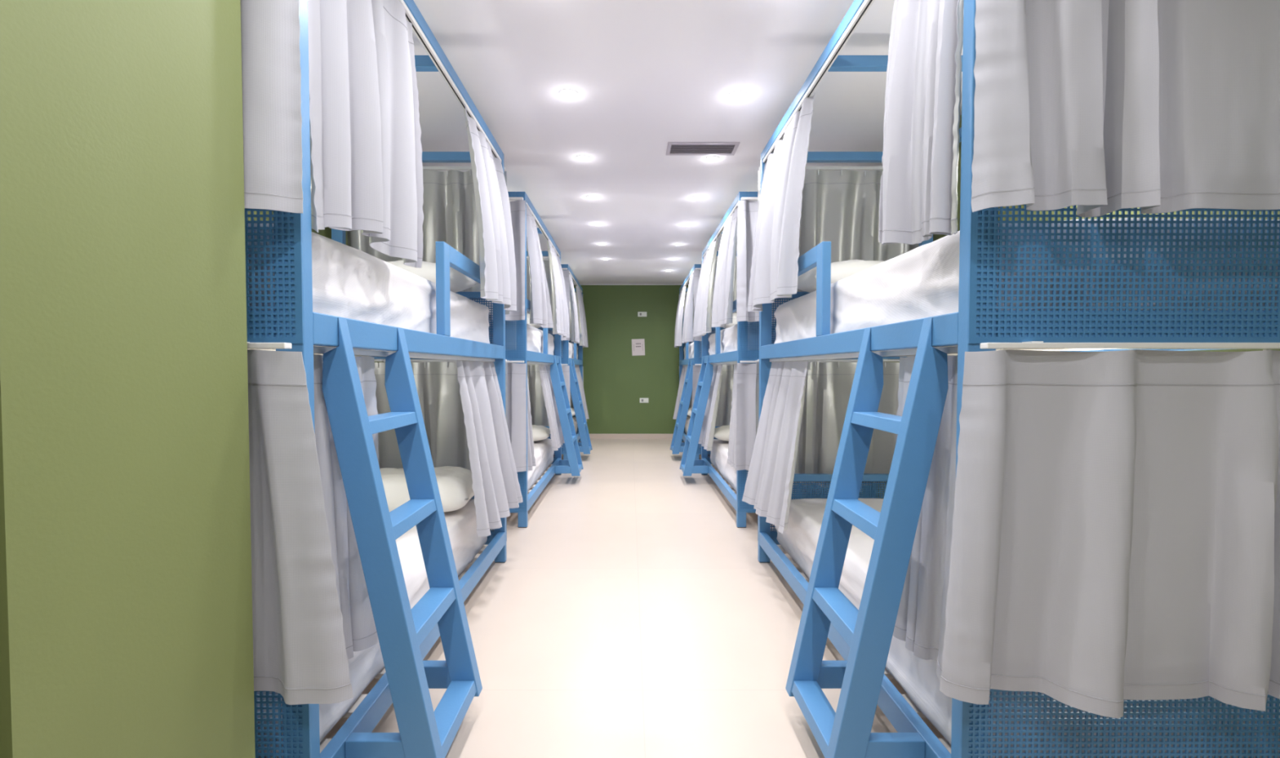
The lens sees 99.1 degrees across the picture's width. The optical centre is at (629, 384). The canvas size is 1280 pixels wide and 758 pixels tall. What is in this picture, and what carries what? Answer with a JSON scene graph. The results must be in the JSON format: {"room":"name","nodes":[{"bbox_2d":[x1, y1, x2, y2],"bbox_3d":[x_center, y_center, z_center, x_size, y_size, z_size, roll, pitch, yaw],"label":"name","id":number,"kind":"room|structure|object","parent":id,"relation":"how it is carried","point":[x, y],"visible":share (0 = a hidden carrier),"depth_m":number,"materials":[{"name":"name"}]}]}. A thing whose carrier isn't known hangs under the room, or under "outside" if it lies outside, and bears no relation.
{"room":"dormitory","nodes":[
{"label":"dormitory","id":0,"kind":"room"},
{"bbox_2d":[0,0,255,757],"bbox_3d":[-1.281,-0.140,0.904,0.978,2.530,0.444,0,2,0],"label":"wall pier","id":1,"kind":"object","parent":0,"point":[126,628],"visible":1,"depth_m":0.86,"materials":[{"name":"green paint"}]},
{"bbox_2d":[247,209,383,362],"bbox_3d":[-1.820,-0.223,3.845,0.100,2.530,10.200,0,2,0],"label":"wall","id":2,"kind":"structure","parent":0,"point":[326,233],"depth_m":3.12,"materials":[{"name":"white paint"}]},
{"bbox_2d":[573,284,688,434],"bbox_3d":[0.015,-0.366,8.993,3.770,2.530,0.100,0,2,0],"label":"wall","id":3,"kind":"structure","parent":0,"point":[615,380],"depth_m":8.94,"materials":[{"name":"green paint"}]},
{"bbox_2d":[589,434,673,439],"bbox_3d":[0.015,0.860,8.972,3.570,0.080,0.012,0,2,0],"label":"baseboard","id":4,"kind":"structure","parent":3,"relation":"attached to","point":[591,436],"depth_m":8.96,"materials":[{"name":"beige"}]},
{"bbox_2d":[631,338,644,355],"bbox_3d":[0.135,-0.602,8.934,0.219,0.277,0.004,0,2,0],"label":"paper notice","id":5,"kind":"object","parent":3,"relation":"attached to","point":[638,344],"visible":1,"depth_m":8.93,"materials":[{"name":"white paper"}]},
{"bbox_2d":[637,311,646,316],"bbox_3d":[0.201,-1.141,8.916,0.146,0.080,0.012,0,2,0],"label":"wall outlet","id":6,"kind":"object","parent":3,"relation":"attached to","point":[639,313],"visible":1,"depth_m":8.91,"materials":[{"name":"white plastic"}]},
{"bbox_2d":[640,398,648,403],"bbox_3d":[0.231,0.271,8.955,0.146,0.080,0.012,0,2,0],"label":"wall outlet","id":7,"kind":"object","parent":3,"relation":"attached to","point":[642,400],"visible":1,"depth_m":8.95,"materials":[{"name":"white plastic"}]},
{"bbox_2d":[324,439,944,757],"bbox_3d":[0.015,1.092,3.882,3.770,0.100,10.400,0,2,0],"label":"floor","id":8,"kind":"structure","parent":0,"point":[632,615],"depth_m":2.40,"materials":[{"name":"beige tile"}]},
{"bbox_2d":[244,0,506,757],"bbox_3d":[-1.114,-0.117,2.235,1.250,2.410,2.120,0,2,0],"label":"bunk bed","id":9,"kind":"object","parent":8,"relation":"on","point":[406,636],"visible":0.37,"depth_m":1.41,"materials":[{"name":"blue paint"}]},
{"bbox_2d":[240,0,302,213],"bbox_3d":[-1.219,-0.789,1.155,1.019,0.854,0.079,0,2,0],"label":"curtain","id":10,"kind":"object","parent":9,"relation":"hanging from","point":[270,29],"visible":0.18,"depth_m":1.15,"materials":[{"name":"grey fabric"}]},
{"bbox_2d":[247,349,353,705],"bbox_3d":[-1.164,0.309,1.188,1.114,0.768,0.072,0,2,2],"label":"curtain","id":11,"kind":"object","parent":9,"relation":"hanging from","point":[300,655],"visible":0.28,"depth_m":1.18,"materials":[{"name":"grey fabric"}]},
{"bbox_2d":[313,354,379,660],"bbox_3d":[-0.772,0.335,1.502,0.095,0.829,0.416,0,2,0],"label":"curtain","id":12,"kind":"object","parent":9,"relation":"hanging from","point":[360,633],"visible":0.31,"depth_m":1.47,"materials":[{"name":"grey fabric"}]},
{"bbox_2d":[307,0,423,267],"bbox_3d":[-0.728,-0.798,1.572,0.102,0.871,0.632,0,2,0],"label":"curtain","id":13,"kind":"object","parent":9,"relation":"hanging from","point":[366,166],"visible":0.99,"depth_m":1.47,"materials":[{"name":"grey fabric"}]},
{"bbox_2d":[248,223,489,343],"bbox_3d":[-1.238,-0.290,2.217,0.915,0.283,1.877,0,2,0],"label":"mattress","id":14,"kind":"object","parent":9,"relation":"on","point":[350,282],"visible":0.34,"depth_m":1.70,"materials":[{"name":"white fabric"}]},
{"bbox_2d":[387,260,478,293],"bbox_3d":[-1.199,-0.564,2.912,0.660,0.189,0.438,0,2,3],"label":"pillow","id":15,"kind":"object","parent":14,"relation":"on","point":[459,282],"visible":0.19,"depth_m":2.76,"materials":[{"name":"white fabric"}]},
{"bbox_2d":[257,498,487,757],"bbox_3d":[-1.246,0.814,2.247,0.895,0.270,1.873,0,2,0],"label":"mattress","id":16,"kind":"object","parent":9,"relation":"on","point":[365,665],"visible":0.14,"depth_m":2.08,"materials":[{"name":"white fabric"}]},
{"bbox_2d":[379,466,474,512],"bbox_3d":[-1.139,0.552,2.873,0.660,0.201,0.420,0,2,-4],"label":"pillow","id":17,"kind":"object","parent":16,"relation":"on","point":[455,484],"visible":0.44,"depth_m":2.71,"materials":[{"name":"white fabric"}]},
{"bbox_2d":[346,169,510,315],"bbox_3d":[-1.232,-0.849,3.329,0.989,0.854,0.178,0,2,0],"label":"curtain","id":18,"kind":"object","parent":9,"relation":"hanging from","point":[449,204],"visible":0.27,"depth_m":3.27,"materials":[{"name":"grey fabric"}]},
{"bbox_2d":[374,361,507,471],"bbox_3d":[-1.230,0.248,3.357,0.985,0.768,0.166,0,2,0],"label":"curtain","id":19,"kind":"object","parent":9,"relation":"hanging from","point":[437,385],"visible":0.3,"depth_m":3.31,"materials":[{"name":"grey fabric"}]},
{"bbox_2d":[455,360,523,537],"bbox_3d":[-0.720,0.292,2.862,0.194,0.819,0.689,0,2,0],"label":"curtain","id":20,"kind":"object","parent":9,"relation":"hanging from","point":[495,487],"visible":1,"depth_m":2.80,"materials":[{"name":"grey fabric"}]},
{"bbox_2d":[464,104,516,311],"bbox_3d":[-0.700,-0.838,2.808,0.140,0.860,0.704,0,2,0],"label":"curtain","id":21,"kind":"object","parent":9,"relation":"hanging from","point":[498,281],"visible":1,"depth_m":2.74,"materials":[{"name":"grey fabric"}]},
{"bbox_2d":[383,191,583,528],"bbox_3d":[-1.120,-0.192,4.907,1.250,2.410,2.120,0,2,0],"label":"bunk bed","id":22,"kind":"object","parent":8,"relation":"on","point":[573,465],"visible":0.17,"depth_m":4.88,"materials":[{"name":"blue paint"}]},
{"bbox_2d":[489,200,525,321],"bbox_3d":[-1.230,-0.863,3.804,0.994,0.854,0.124,0,2,0],"label":"curtain","id":23,"kind":"object","parent":22,"relation":"hanging from","point":[517,208],"visible":0.1,"depth_m":3.82,"materials":[{"name":"grey fabric"}]},
{"bbox_2d":[506,363,526,472],"bbox_3d":[-1.233,0.235,3.841,1.000,0.768,0.113,0,2,0],"label":"curtain","id":24,"kind":"object","parent":22,"relation":"hanging from","point":[516,372],"visible":0.12,"depth_m":3.84,"materials":[{"name":"grey fabric"}]},
{"bbox_2d":[489,320,554,355],"bbox_3d":[-1.243,-0.365,4.890,0.918,0.283,1.877,0,2,0],"label":"mattress","id":25,"kind":"object","parent":22,"relation":"on","point":[534,335],"visible":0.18,"depth_m":4.56,"materials":[{"name":"white fabric"}]},
{"bbox_2d":[526,313,541,328],"bbox_3d":[-1.205,-0.639,5.584,0.660,0.190,0.438,0,2,3],"label":"pillow","id":26,"kind":"object","parent":25,"relation":"on","point":[536,326],"visible":0.07,"depth_m":5.39,"materials":[{"name":"white fabric"}]},
{"bbox_2d":[527,377,536,471],"bbox_3d":[-0.783,0.252,4.113,0.098,0.809,0.297,0,2,0],"label":"curtain","id":27,"kind":"object","parent":22,"relation":"hanging from","point":[531,453],"visible":0.25,"depth_m":4.21,"materials":[{"name":"grey fabric"}]},
{"bbox_2d":[527,364,549,426],"bbox_3d":[-1.236,0.173,6.036,0.986,0.768,0.180,0,2,0],"label":"curtain","id":28,"kind":"object","parent":22,"relation":"hanging from","point":[538,409],"visible":0.09,"depth_m":5.98,"materials":[{"name":"grey fabric"}]},
{"bbox_2d":[526,204,553,328],"bbox_3d":[-0.702,-0.877,4.210,0.143,0.860,0.550,0,2,0],"label":"curtain","id":29,"kind":"object","parent":22,"relation":"hanging from","point":[540,313],"visible":0.98,"depth_m":4.01,"materials":[{"name":"grey fabric"}]},
{"bbox_2d":[526,259,554,337],"bbox_3d":[-1.242,-0.923,5.978,0.989,0.854,0.157,0,2,0],"label":"curtain","id":30,"kind":"object","parent":22,"relation":"hanging from","point":[546,263],"visible":0.04,"depth_m":5.93,"materials":[{"name":"grey fabric"}]},
{"bbox_2d":[527,439,554,491],"bbox_3d":[-1.253,0.740,4.919,0.897,0.270,1.873,0,2,0],"label":"mattress","id":31,"kind":"object","parent":22,"relation":"on","point":[543,449],"visible":0.18,"depth_m":5.15,"materials":[{"name":"white fabric"}]},
{"bbox_2d":[532,425,550,441],"bbox_3d":[-1.125,0.496,5.526,0.660,0.162,0.420,0,2,-4],"label":"pillow","id":32,"kind":"object","parent":31,"relation":"on","point":[540,433],"visible":0.22,"depth_m":5.37,"materials":[{"name":"white fabric"}]},
{"bbox_2d":[538,364,564,450],"bbox_3d":[-0.752,0.222,5.370,0.180,0.819,0.703,0,2,0],"label":"curtain","id":33,"kind":"object","parent":22,"relation":"hanging from","point":[557,436],"visible":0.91,"depth_m":5.25,"materials":[{"name":"grey fabric"}]},
{"bbox_2d":[546,238,569,337],"bbox_3d":[-0.704,-0.910,5.404,0.143,0.860,0.882,0,2,0],"label":"curtain","id":34,"kind":"object","parent":22,"relation":"hanging from","point":[560,308],"visible":1,"depth_m":5.18,"materials":[{"name":"grey fabric"}]},
{"bbox_2d":[527,264,592,459],"bbox_3d":[-1.120,-0.267,7.596,1.250,2.410,2.120,0,2,0],"label":"bunk bed","id":35,"kind":"object","parent":8,"relation":"on","point":[582,434],"visible":0.14,"depth_m":6.77,"materials":[{"name":"blue paint"}]},
{"bbox_2d":[553,270,569,340],"bbox_3d":[-1.224,-0.937,6.482,1.010,0.854,0.127,0,2,0],"label":"curtain","id":36,"kind":"object","parent":35,"relation":"hanging from","point":[566,273],"visible":0.02,"depth_m":6.52,"materials":[{"name":"grey fabric"}]},
{"bbox_2d":[561,365,570,406],"bbox_3d":[-1.220,0.160,6.524,1.018,0.768,0.119,0,2,0],"label":"curtain","id":37,"kind":"object","parent":35,"relation":"hanging from","point":[566,369],"visible":0.03,"depth_m":6.52,"materials":[{"name":"grey fabric"}]},
{"bbox_2d":[560,340,577,359],"bbox_3d":[-1.244,-0.441,7.581,0.915,0.285,1.867,0,2,0],"label":"mattress","id":38,"kind":"object","parent":35,"relation":"on","point":[571,344],"visible":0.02,"depth_m":7.48,"materials":[{"name":"white fabric"}]},
{"bbox_2d":[568,274,579,343],"bbox_3d":[-0.713,-0.951,6.852,0.132,0.860,0.465,0,2,0],"label":"curtain","id":39,"kind":"object","parent":35,"relation":"hanging from","point":[575,333],"visible":0.94,"depth_m":6.84,"materials":[{"name":"grey fabric"}]},
{"bbox_2d":[572,417,577,433],"bbox_3d":[-1.252,0.664,7.610,0.898,0.271,1.876,0,2,0],"label":"mattress","id":40,"kind":"object","parent":35,"relation":"on","point":[574,418],"visible":0.04,"depth_m":8.25,"materials":[{"name":"white fabric"}]},
{"bbox_2d":[570,408,574,416],"bbox_3d":[-1.125,0.421,8.215,0.660,0.162,0.420,0,2,-4],"label":"pillow","id":41,"kind":"object","parent":40,"relation":"on","point":[571,409],"visible":0.05,"depth_m":8.06,"materials":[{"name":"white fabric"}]},
{"bbox_2d":[569,366,583,408],"bbox_3d":[-1.232,0.098,8.735,0.990,0.768,0.192,0,2,0],"label":"curtain","id":42,"kind":"object","parent":35,"relation":"hanging from","point":[571,402],"visible":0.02,"depth_m":8.66,"materials":[{"name":"grey fabric"}]},
{"bbox_2d":[569,293,583,348],"bbox_3d":[-1.232,-0.999,8.684,0.992,0.854,0.162,0,2,0],"label":"curtain","id":43,"kind":"object","parent":35,"relation":"hanging from","point":[575,294],"visible":0.02,"depth_m":8.70,"materials":[{"name":"grey fabric"}]},
{"bbox_2d":[575,285,588,347],"bbox_3d":[-0.715,-0.987,8.150,0.136,0.860,0.770,0,2,0],"label":"curtain","id":44,"kind":"object","parent":35,"relation":"hanging from","point":[581,313],"visible":0.98,"depth_m":7.87,"materials":[{"name":"grey fabric"}]},
{"bbox_2d":[574,366,589,422],"bbox_3d":[-0.726,0.143,8.182,0.189,0.819,0.755,0,2,0],"label":"curtain","id":45,"kind":"object","parent":35,"relation":"hanging from","point":[577,368],"visible":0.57,"depth_m":8.33,"materials":[{"name":"grey fabric"}]},
{"bbox_2d":[670,264,751,459],"bbox_3d":[1.150,-0.267,7.596,1.250,2.410,2.120,0,2,0],"label":"bunk bed","id":46,"kind":"object","parent":8,"relation":"on","point":[679,435],"visible":0.11,"depth_m":6.77,"materials":[{"name":"blue paint"}]},
{"bbox_2d":[672,366,687,419],"bbox_3d":[0.755,0.143,8.179,0.197,0.819,0.754,0,2,0],"label":"curtain","id":47,"kind":"object","parent":46,"relation":"hanging from","point":[684,368],"visible":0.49,"depth_m":8.34,"materials":[{"name":"grey fabric"}]},
{"bbox_2d":[674,285,686,347],"bbox_3d":[0.730,-0.987,8.148,0.159,0.860,0.770,0,2,0],"label":"curtain","id":48,"kind":"object","parent":46,"relation":"hanging from","point":[679,317],"visible":0.98,"depth_m":7.86,"materials":[{"name":"grey fabric"}]},
{"bbox_2d":[681,272,693,343],"bbox_3d":[0.738,-0.951,6.851,0.144,0.860,0.448,0,2,0],"label":"curtain","id":49,"kind":"object","parent":46,"relation":"hanging from","point":[687,331],"visible":0.94,"depth_m":6.65,"materials":[{"name":"grey fabric"}]},
{"bbox_2d":[684,293,693,343],"bbox_3d":[1.264,-0.999,8.685,0.988,0.854,0.189,0,2,2],"label":"curtain","id":50,"kind":"object","parent":46,"relation":"hanging from","point":[686,294],"visible":0.02,"depth_m":8.62,"materials":[{"name":"grey fabric"}]},
{"bbox_2d":[688,393,692,408],"bbox_3d":[1.276,0.099,8.721,1.000,0.768,0.177,0,2,0],"label":"curtain","id":51,"kind":"object","parent":46,"relation":"hanging from","point":[691,401],"visible":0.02,"depth_m":8.72,"materials":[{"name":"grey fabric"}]},
{"bbox_2d":[683,342,702,359],"bbox_3d":[1.274,-0.440,7.578,0.906,0.283,1.869,0,2,0],"label":"mattress","id":52,"kind":"object","parent":46,"relation":"on","point":[691,345],"visible":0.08,"depth_m":7.50,"materials":[{"name":"white fabric"}]},
{"bbox_2d":[684,416,700,448],"bbox_3d":[1.282,0.664,7.606,0.897,0.272,1.870,0,2,0],"label":"mattress","id":53,"kind":"object","parent":46,"relation":"on","point":[688,418],"visible":0.04,"depth_m":8.17,"materials":[{"name":"white fabric"}]},
{"bbox_2d":[687,407,691,416],"bbox_3d":[1.155,0.422,8.215,0.660,0.161,0.420,0,2,4],"label":"pillow","id":54,"kind":"object","parent":53,"relation":"on","point":[689,413],"visible":0.08,"depth_m":8.05,"materials":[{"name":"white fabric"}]},
{"bbox_2d":[692,365,701,403],"bbox_3d":[1.252,0.160,6.521,1.010,0.768,0.132,0,2,0],"label":"curtain","id":55,"kind":"object","parent":46,"relation":"hanging from","point":[696,369],"visible":0.05,"depth_m":6.56,"materials":[{"name":"grey fabric"}]},
{"bbox_2d":[693,270,702,341],"bbox_3d":[1.268,-0.938,6.490,1.015,0.854,0.121,0,2,-1],"label":"curtain","id":56,"kind":"object","parent":46,"relation":"hanging from","point":[696,273],"visible":0.05,"depth_m":6.52,"materials":[{"name":"grey fabric"}]},
{"bbox_2d":[679,191,876,528],"bbox_3d":[1.150,-0.192,4.907,1.250,2.410,2.120,0,2,0],"label":"bunk bed","id":57,"kind":"object","parent":8,"relation":"on","point":[689,465],"visible":0.2,"depth_m":4.88,"materials":[{"name":"blue paint"}]},
{"bbox_2d":[693,235,718,337],"bbox_3d":[0.736,-0.909,5.362,0.145,0.860,0.944,0,2,0],"label":"curtain","id":58,"kind":"object","parent":57,"relation":"hanging from","point":[703,312],"visible":1,"depth_m":5.20,"materials":[{"name":"grey fabric"}]},
{"bbox_2d":[697,364,723,451],"bbox_3d":[0.785,0.220,5.446,0.180,0.819,0.751,0,2,0],"label":"curtain","id":59,"kind":"object","parent":57,"relation":"hanging from","point":[707,433],"visible":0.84,"depth_m":5.25,"materials":[{"name":"grey fabric"}]},
{"bbox_2d":[701,259,737,338],"bbox_3d":[1.267,-0.924,5.992,0.988,0.854,0.163,0,2,0],"label":"curtain","id":60,"kind":"object","parent":57,"relation":"hanging from","point":[735,278],"visible":0.02,"depth_m":5.94,"materials":[{"name":"grey fabric"}]},
{"bbox_2d":[714,364,733,426],"bbox_3d":[1.279,0.174,6.030,1.006,0.768,0.194,0,2,0],"label":"curtain","id":61,"kind":"object","parent":57,"relation":"hanging from","point":[724,408],"visible":0.12,"depth_m":6.00,"materials":[{"name":"grey fabric"}]},
{"bbox_2d":[711,207,737,327],"bbox_3d":[0.735,-0.877,4.212,0.146,0.860,0.540,0,2,0],"label":"curtain","id":62,"kind":"object","parent":57,"relation":"hanging from","point":[722,300],"visible":0.98,"depth_m":4.16,"materials":[{"name":"grey fabric"}]},
{"bbox_2d":[727,364,737,473],"bbox_3d":[0.824,0.249,4.193,0.090,0.809,0.446,0,2,2],"label":"curtain","id":63,"kind":"object","parent":57,"relation":"hanging from","point":[731,460],"visible":0.5,"depth_m":4.30,"materials":[{"name":"grey fabric"}]},
{"bbox_2d":[708,321,776,355],"bbox_3d":[1.275,-0.365,4.890,0.913,0.284,1.877,0,2,0],"label":"mattress","id":64,"kind":"object","parent":57,"relation":"on","point":[728,342],"visible":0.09,"depth_m":4.58,"materials":[{"name":"white fabric"}]},
{"bbox_2d":[723,313,737,328],"bbox_3d":[1.235,-0.638,5.584,0.660,0.188,0.438,0,2,-3],"label":"pillow","id":65,"kind":"object","parent":64,"relation":"on","point":[735,315],"visible":0.09,"depth_m":5.38,"materials":[{"name":"white fabric"}]},
{"bbox_2d":[736,363,756,471],"bbox_3d":[1.254,0.235,3.832,1.016,0.768,0.122,0,2,0],"label":"curtain","id":66,"kind":"object","parent":57,"relation":"hanging from","point":[746,372],"visible":0.14,"depth_m":3.86,"materials":[{"name":"grey fabric"}]},
{"bbox_2d":[736,200,774,321],"bbox_3d":[1.258,-0.862,3.800,1.025,0.854,0.122,0,2,0],"label":"curtain","id":67,"kind":"object","parent":57,"relation":"hanging from","point":[747,217],"visible":0.16,"depth_m":3.81,"materials":[{"name":"grey fabric"}]},
{"bbox_2d":[710,439,862,499],"bbox_3d":[1.282,0.740,4.919,0.899,0.270,1.876,0,2,0],"label":"mattress","id":68,"kind":"object","parent":57,"relation":"on","point":[719,455],"visible":0.15,"depth_m":5.02,"materials":[{"name":"white fabric"}]},
{"bbox_2d":[714,425,729,441],"bbox_3d":[1.155,0.496,5.526,0.660,0.163,0.420,0,2,4],"label":"pillow","id":69,"kind":"object","parent":68,"relation":"on","point":[722,433],"visible":0.26,"depth_m":5.37,"materials":[{"name":"white fabric"}]},
{"bbox_2d":[757,0,1279,757],"bbox_3d":[1.140,-0.117,2.235,1.250,2.410,2.120,0,2,0],"label":"bunk bed","id":70,"kind":"object","parent":8,"relation":"on","point":[863,637],"visible":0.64,"depth_m":1.26,"materials":[{"name":"blue paint"}]},
{"bbox_2d":[742,360,808,533],"bbox_3d":[0.746,0.292,2.852,0.184,0.819,0.672,0,2,0],"label":"curtain","id":71,"kind":"object","parent":70,"relation":"hanging from","point":[768,487],"visible":1,"depth_m":2.82,"materials":[{"name":"grey fabric"}]},
{"bbox_2d":[747,94,814,311],"bbox_3d":[0.728,-0.836,2.758,0.144,0.860,0.811,0,2,0],"label":"curtain","id":72,"kind":"object","parent":70,"relation":"hanging from","point":[774,271],"visible":1,"depth_m":2.56,"materials":[{"name":"grey fabric"}]},
{"bbox_2d":[755,361,899,488],"bbox_3d":[1.259,0.248,3.360,0.999,0.768,0.173,0,2,0],"label":"curtain","id":73,"kind":"object","parent":70,"relation":"hanging from","point":[828,385],"visible":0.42,"depth_m":3.32,"materials":[{"name":"grey fabric"}]},
{"bbox_2d":[755,168,918,314],"bbox_3d":[1.254,-0.849,3.312,0.986,0.854,0.161,0,2,0],"label":"curtain","id":74,"kind":"object","parent":70,"relation":"hanging from","point":[840,207],"visible":0.26,"depth_m":3.27,"materials":[{"name":"grey fabric"}]},
{"bbox_2d":[878,0,964,244],"bbox_3d":[0.725,-0.792,1.418,0.145,0.874,0.323,0,2,0],"label":"curtain","id":75,"kind":"object","parent":70,"relation":"hanging from","point":[918,200],"visible":1,"depth_m":1.40,"materials":[{"name":"grey fabric"}]},
{"bbox_2d":[893,355,957,682],"bbox_3d":[0.810,0.335,1.504,0.079,0.829,0.413,0,2,0],"label":"curtain","id":76,"kind":"object","parent":70,"relation":"hanging from","point":[920,623],"visible":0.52,"depth_m":1.46,"materials":[{"name":"grey fabric"}]},
{"bbox_2d":[773,217,1279,343],"bbox_3d":[1.264,-0.291,2.217,0.915,0.285,1.879,0,2,0],"label":"mattress","id":77,"kind":"object","parent":70,"relation":"on","point":[922,282],"visible":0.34,"depth_m":1.49,"materials":[{"name":"white fabric"}]},
{"bbox_2d":[797,259,884,293],"bbox_3d":[1.225,-0.563,2.912,0.660,0.189,0.438,0,2,-3],"label":"pillow","id":78,"kind":"object","parent":77,"relation":"on","point":[806,282],"visible":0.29,"depth_m":2.74,"materials":[{"name":"white fabric"}]},
{"bbox_2d":[774,498,1279,757],"bbox_3d":[1.273,0.814,2.250,0.902,0.271,1.873,0,2,0],"label":"mattress","id":79,"kind":"object","parent":70,"relation":"on","point":[917,677],"visible":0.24,"depth_m":1.63,"materials":[{"name":"white fabric"}]},
{"bbox_2d":[939,349,1279,719],"bbox_3d":[1.218,0.309,1.168,1.061,0.768,0.108,0,2,0],"label":"curtain","id":80,"kind":"object","parent":70,"relation":"hanging from","point":[1116,532],"visible":1,"depth_m":1.20,"materials":[{"name":"grey fabric"}]},
{"bbox_2d":[971,0,1279,217],"bbox_3d":[1.248,-0.788,1.154,1.033,0.854,0.106,0,2,1],"label":"curtain","id":81,"kind":"object","parent":70,"relation":"hanging from","point":[1100,108],"visible":1,"depth_m":1.14,"materials":[{"name":"grey fabric"}]},
{"bbox_2d":[412,0,963,284],"bbox_3d":[0.015,-1.531,3.809,3.770,0.112,10.400,0,2,0],"label":"ceiling","id":82,"kind":"structure","parent":0,"point":[646,75],"depth_m":2.83,"materials":[{"name":"white paint"}]},
{"bbox_2d":[558,88,577,98],"bbox_3d":[-0.309,-1.454,2.736,0.098,0.005,0.098,0,2,0],"label":"recessed light","id":83,"kind":"object","parent":82,"relation":"in","point":[564,93],"visible":1,"depth_m":2.73,"materials":[{"name":"white"}]},
{"bbox_2d":[575,155,590,160],"bbox_3d":[-0.309,-1.478,3.565,0.098,0.005,0.098,0,2,0],"label":"recessed light","id":84,"kind":"object","parent":82,"relation":"in","point":[580,157],"visible":1,"depth_m":3.56,"materials":[{"name":"white"}]},
{"bbox_2d":[585,195,597,199],"bbox_3d":[-0.309,-1.500,4.385,0.098,0.005,0.098,0,2,0],"label":"recessed light","id":85,"kind":"object","parent":82,"relation":"in","point":[589,197],"visible":1,"depth_m":4.37,"materials":[{"name":"white"}]},
{"bbox_2d":[592,222,602,226],"bbox_3d":[-0.309,-1.523,5.205,0.098,0.005,0.098,0,2,0],"label":"recessed light","id":86,"kind":"object","parent":82,"relation":"in","point":[593,224],"visible":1,"depth_m":5.19,"materials":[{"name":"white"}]},
{"bbox_2d":[681,223,691,226],"bbox_3d":[0.540,-1.524,5.220,0.098,0.005,0.098,0,2,0],"label":"recessed light","id":87,"kind":"object","parent":82,"relation":"in","point":[682,224],"visible":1,"depth_m":5.21,"materials":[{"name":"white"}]},
{"bbox_2d":[690,195,702,199],"bbox_3d":[0.540,-1.501,4.400,0.098,0.005,0.098,0,2,0],"label":"recessed light","id":88,"kind":"object","parent":82,"relation":"in","point":[695,197],"visible":1,"depth_m":4.39,"materials":[{"name":"white"}]},
{"bbox_2d":[666,142,739,155],"bbox_3d":[0.450,-1.472,3.410,0.437,0.008,0.190,0,2,0],"label":"ceiling vent","id":89,"kind":"object","parent":82,"relation":"in","point":[673,148],"visible":1,"depth_m":3.40,"materials":[{"name":"grey metal"}]},
{"bbox_2d":[704,155,719,161],"bbox_3d":[0.540,-1.478,3.580,0.098,0.005,0.098,0,2,0],"label":"recessed light","id":90,"kind":"object","parent":82,"relation":"in","point":[710,158],"visible":1,"depth_m":3.57,"materials":[{"name":"white"}]},
{"bbox_2d":[875,115,1279,498],"bbox_3d":[1.850,-0.223,3.845,0.100,2.530,10.200,0,2,0],"label":"wall","id":91,"kind":"structure","parent":0,"point":[935,237],"depth_m":2.34,"materials":[{"name":"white paint"}]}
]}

